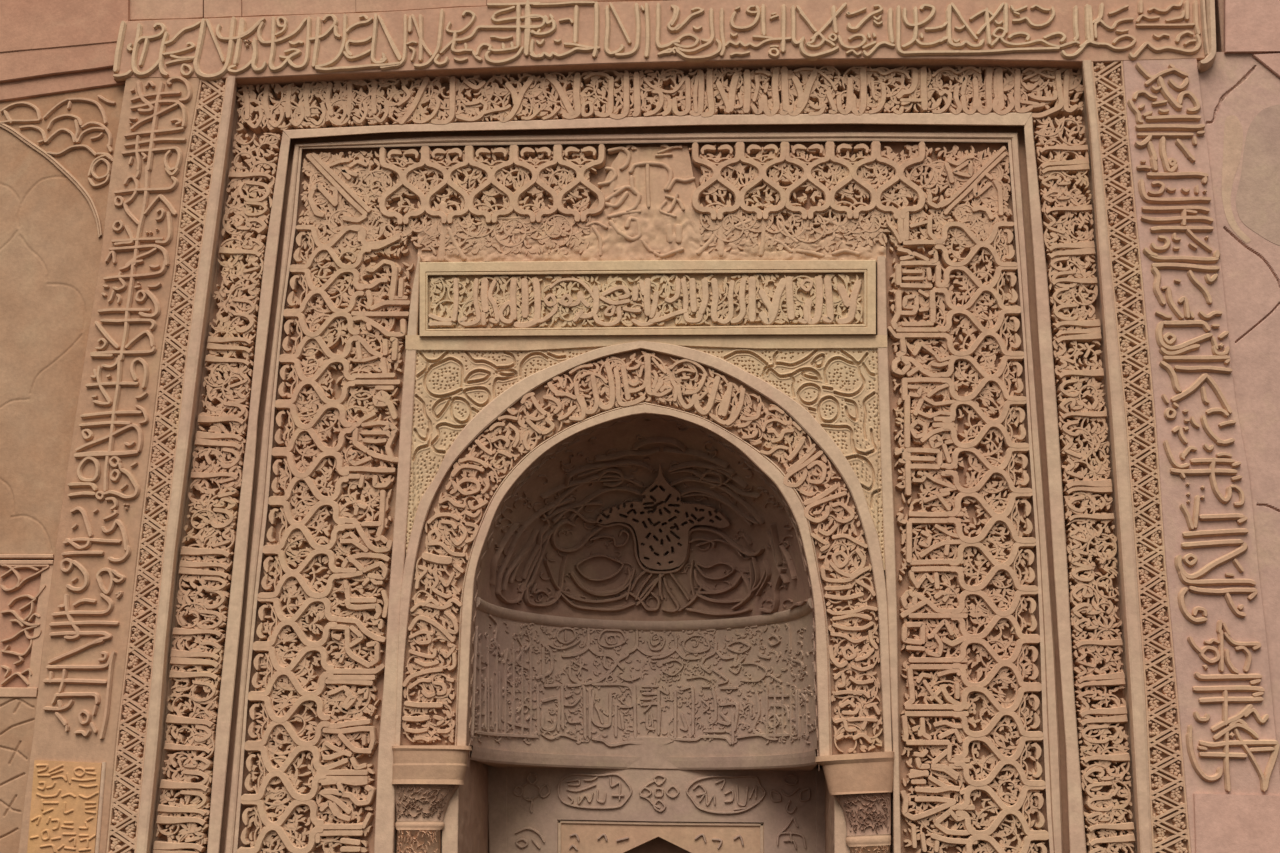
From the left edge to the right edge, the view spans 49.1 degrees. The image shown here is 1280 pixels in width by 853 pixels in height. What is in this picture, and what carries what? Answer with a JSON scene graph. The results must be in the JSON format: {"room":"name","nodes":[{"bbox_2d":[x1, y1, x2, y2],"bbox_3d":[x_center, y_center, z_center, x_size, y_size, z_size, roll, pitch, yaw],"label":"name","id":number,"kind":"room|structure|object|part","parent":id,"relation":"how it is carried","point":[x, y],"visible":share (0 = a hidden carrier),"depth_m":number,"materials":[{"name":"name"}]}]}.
{"room":"mosque prayer hall","nodes":[
{"label":"mosque prayer hall","id":0,"kind":"room"},
{"bbox_2d":[440,830,441,852],"bbox_3d":[-3.733,0.090,7.982,5.380,7.500,1.240,0,-17,4],"label":"wall","id":1,"kind":"structure","parent":0,"point":[440,830],"depth_m":7.46,"materials":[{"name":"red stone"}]},
{"bbox_2d":[0,697,36,852],"bbox_3d":[-3.110,1.884,6.623,0.505,1.187,0.194,0,-17,4],"label":"panel","id":2,"kind":"object","parent":1,"relation":"attached to","point":[17,715],"visible":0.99,"depth_m":6.60,"materials":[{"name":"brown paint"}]},
{"bbox_2d":[0,564,52,697],"bbox_3d":[-3.164,1.008,6.887,0.602,0.660,0.202,0,-17,4],"label":"scroll panel","id":3,"kind":"object","parent":2,"relation":"on","point":[24,589],"visible":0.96,"depth_m":6.80,"materials":[{"name":"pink stone"}]},
{"bbox_2d":[0,84,124,564],"bbox_3d":[-3.342,-0.579,7.375,1.066,2.689,0.208,0,-17,4],"label":"arch panel","id":4,"kind":"object","parent":1,"relation":"attached to","point":[57,150],"visible":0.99,"depth_m":7.32,"materials":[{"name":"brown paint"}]},
{"bbox_3d":[-3.162,0.682,6.985,0.584,0.053,0.202,0,-17,4],"label":"sill moulding","id":5,"kind":"part","parent":4,"relation":"part of","materials":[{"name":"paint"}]},
{"bbox_3d":[-3.173,-1.332,7.491,0.698,0.713,0.016,0,-17,4],"label":"arch moulding","id":6,"kind":"part","parent":4,"relation":"part of","materials":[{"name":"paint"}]},
{"bbox_2d":[106,76,239,852],"bbox_3d":[-2.317,0.268,7.021,0.282,4.552,0.250,0,-17,4],"label":"strip","id":7,"kind":"object","parent":1,"relation":"attached to","point":[140,754],"visible":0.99,"depth_m":6.93,"materials":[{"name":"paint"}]},
{"bbox_2d":[405,335,641,552],"bbox_3d":[-0.598,0.131,6.990,1.210,1.211,0.140,0,-17,4],"label":"spandrel panel","id":8,"kind":"object","parent":1,"relation":"attached to","point":[456,377],"visible":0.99,"depth_m":7.06,"materials":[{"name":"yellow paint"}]},
{"bbox_2d":[153,66,1134,852],"bbox_3d":[0.021,0.219,6.896,4.652,4.612,0.180,0,-17,4],"label":"band","id":9,"kind":"object","parent":1,"relation":"attached to","point":[212,567],"visible":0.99,"depth_m":7.04,"materials":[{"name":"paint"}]},
{"bbox_2d":[219,123,1069,852],"bbox_3d":[0.018,0.388,6.862,4.041,4.265,0.148,0,-17,4],"label":"decorative frame","id":10,"kind":"structure","parent":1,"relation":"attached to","point":[942,212],"depth_m":6.94,"materials":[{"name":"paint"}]},
{"bbox_2d":[18,0,1279,852],"bbox_3d":[0.040,-0.039,6.917,5.876,5.118,0.286,0,-17,4],"label":"frame","id":11,"kind":"object","parent":1,"relation":"attached to","point":[1230,745],"visible":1,"depth_m":7.12,"materials":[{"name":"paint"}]},
{"bbox_3d":[2.923,-2.178,7.228,0.148,0.754,0.066,0,-17,4],"label":"corner moulding","id":12,"kind":"part","parent":11,"relation":"part of","materials":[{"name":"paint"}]},
{"bbox_2d":[0,0,1279,770],"bbox_3d":[-0.179,-0.221,7.012,7.668,5.284,0.240,0,-17,4],"label":"wall","id":13,"kind":"structure","parent":0,"point":[1240,92],"depth_m":7.08,"materials":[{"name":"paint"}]},
{"bbox_2d":[27,760,105,852],"bbox_3d":[-2.648,1.918,6.431,0.374,0.748,0.035,0,-17,4],"label":"tablet","id":14,"kind":"object","parent":13,"relation":"attached to","point":[67,798],"visible":1,"depth_m":6.47,"materials":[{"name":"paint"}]},
{"bbox_2d":[442,413,849,852],"bbox_3d":[0.053,1.284,6.974,1.902,2.555,0.871,0,-17,4],"label":"niche","id":15,"kind":"object","parent":13,"relation":"in","point":[639,577],"visible":0.98,"depth_m":7.24,"materials":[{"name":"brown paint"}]},
{"bbox_2d":[392,745,471,852],"bbox_3d":[-0.982,1.938,6.388,0.376,0.942,0.085,0,-17,4],"label":"column","id":16,"kind":"structure","parent":15,"relation":"attached to","point":[425,778],"depth_m":6.45,"materials":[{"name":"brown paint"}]},
{"bbox_2d":[395,341,891,755],"bbox_3d":[0.010,0.554,6.812,2.336,2.042,0.148,0,-17,4],"label":"band","id":17,"kind":"object","parent":15,"relation":"attached to","point":[825,496],"visible":1,"depth_m":6.79,"materials":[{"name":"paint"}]},
{"bbox_2d":[488,737,824,852],"bbox_3d":[0.107,2.177,7.228,1.830,1.116,0.244,0,-17,4],"label":"slab","id":18,"kind":"object","parent":15,"relation":"attached to","point":[643,807],"visible":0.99,"depth_m":7.18,"materials":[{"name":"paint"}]},
{"bbox_3d":[0.103,2.190,7.177,1.053,0.312,0.094,0,-17,4],"label":"panel","id":19,"kind":"part","parent":18,"relation":"part of","materials":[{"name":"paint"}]},
{"bbox_2d":[815,751,893,852],"bbox_3d":[0.972,1.908,6.250,0.360,0.896,0.085,0,-17,4],"label":"column","id":20,"kind":"structure","parent":15,"relation":"attached to","point":[861,783],"depth_m":6.31,"materials":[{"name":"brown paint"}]},
{"bbox_3d":[3.866,0.044,7.422,5.380,7.500,1.240,0,-17,4],"label":"wall","id":21,"kind":"structure","parent":0,"visible":0},
{"bbox_2d":[642,335,886,570],"bbox_3d":[0.614,0.128,6.899,1.223,1.194,0.140,0,-17,4],"label":"spandrel panel","id":22,"kind":"object","parent":21,"relation":"attached to","point":[834,378],"visible":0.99,"depth_m":6.93,"materials":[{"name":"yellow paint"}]},
{"bbox_2d":[1080,60,1190,852],"bbox_3d":[2.329,0.200,6.692,0.295,4.407,0.248,0,-17,4],"label":"strip","id":23,"kind":"object","parent":21,"relation":"attached to","point":[1156,768],"visible":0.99,"depth_m":6.56,"materials":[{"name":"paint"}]},
{"bbox_3d":[2.249,0.200,6.698,0.134,4.407,0.248,0,-17,4],"label":"roll moulding","id":24,"kind":"part","parent":23,"relation":"part of","materials":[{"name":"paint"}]},
{"bbox_3d":[0.097,-1.848,8.277,2.240,3.500,1.240,0,-17,4],"label":"wall","id":25,"kind":"structure","parent":0,"visible":0},
{"bbox_2d":[419,260,875,335],"bbox_3d":[0.016,-0.663,7.173,2.391,0.492,0.160,0,-17,4],"label":"inscription plaque","id":26,"kind":"object","parent":25,"relation":"attached to","point":[628,297],"visible":1,"depth_m":7.09,"materials":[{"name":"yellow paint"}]}
]}

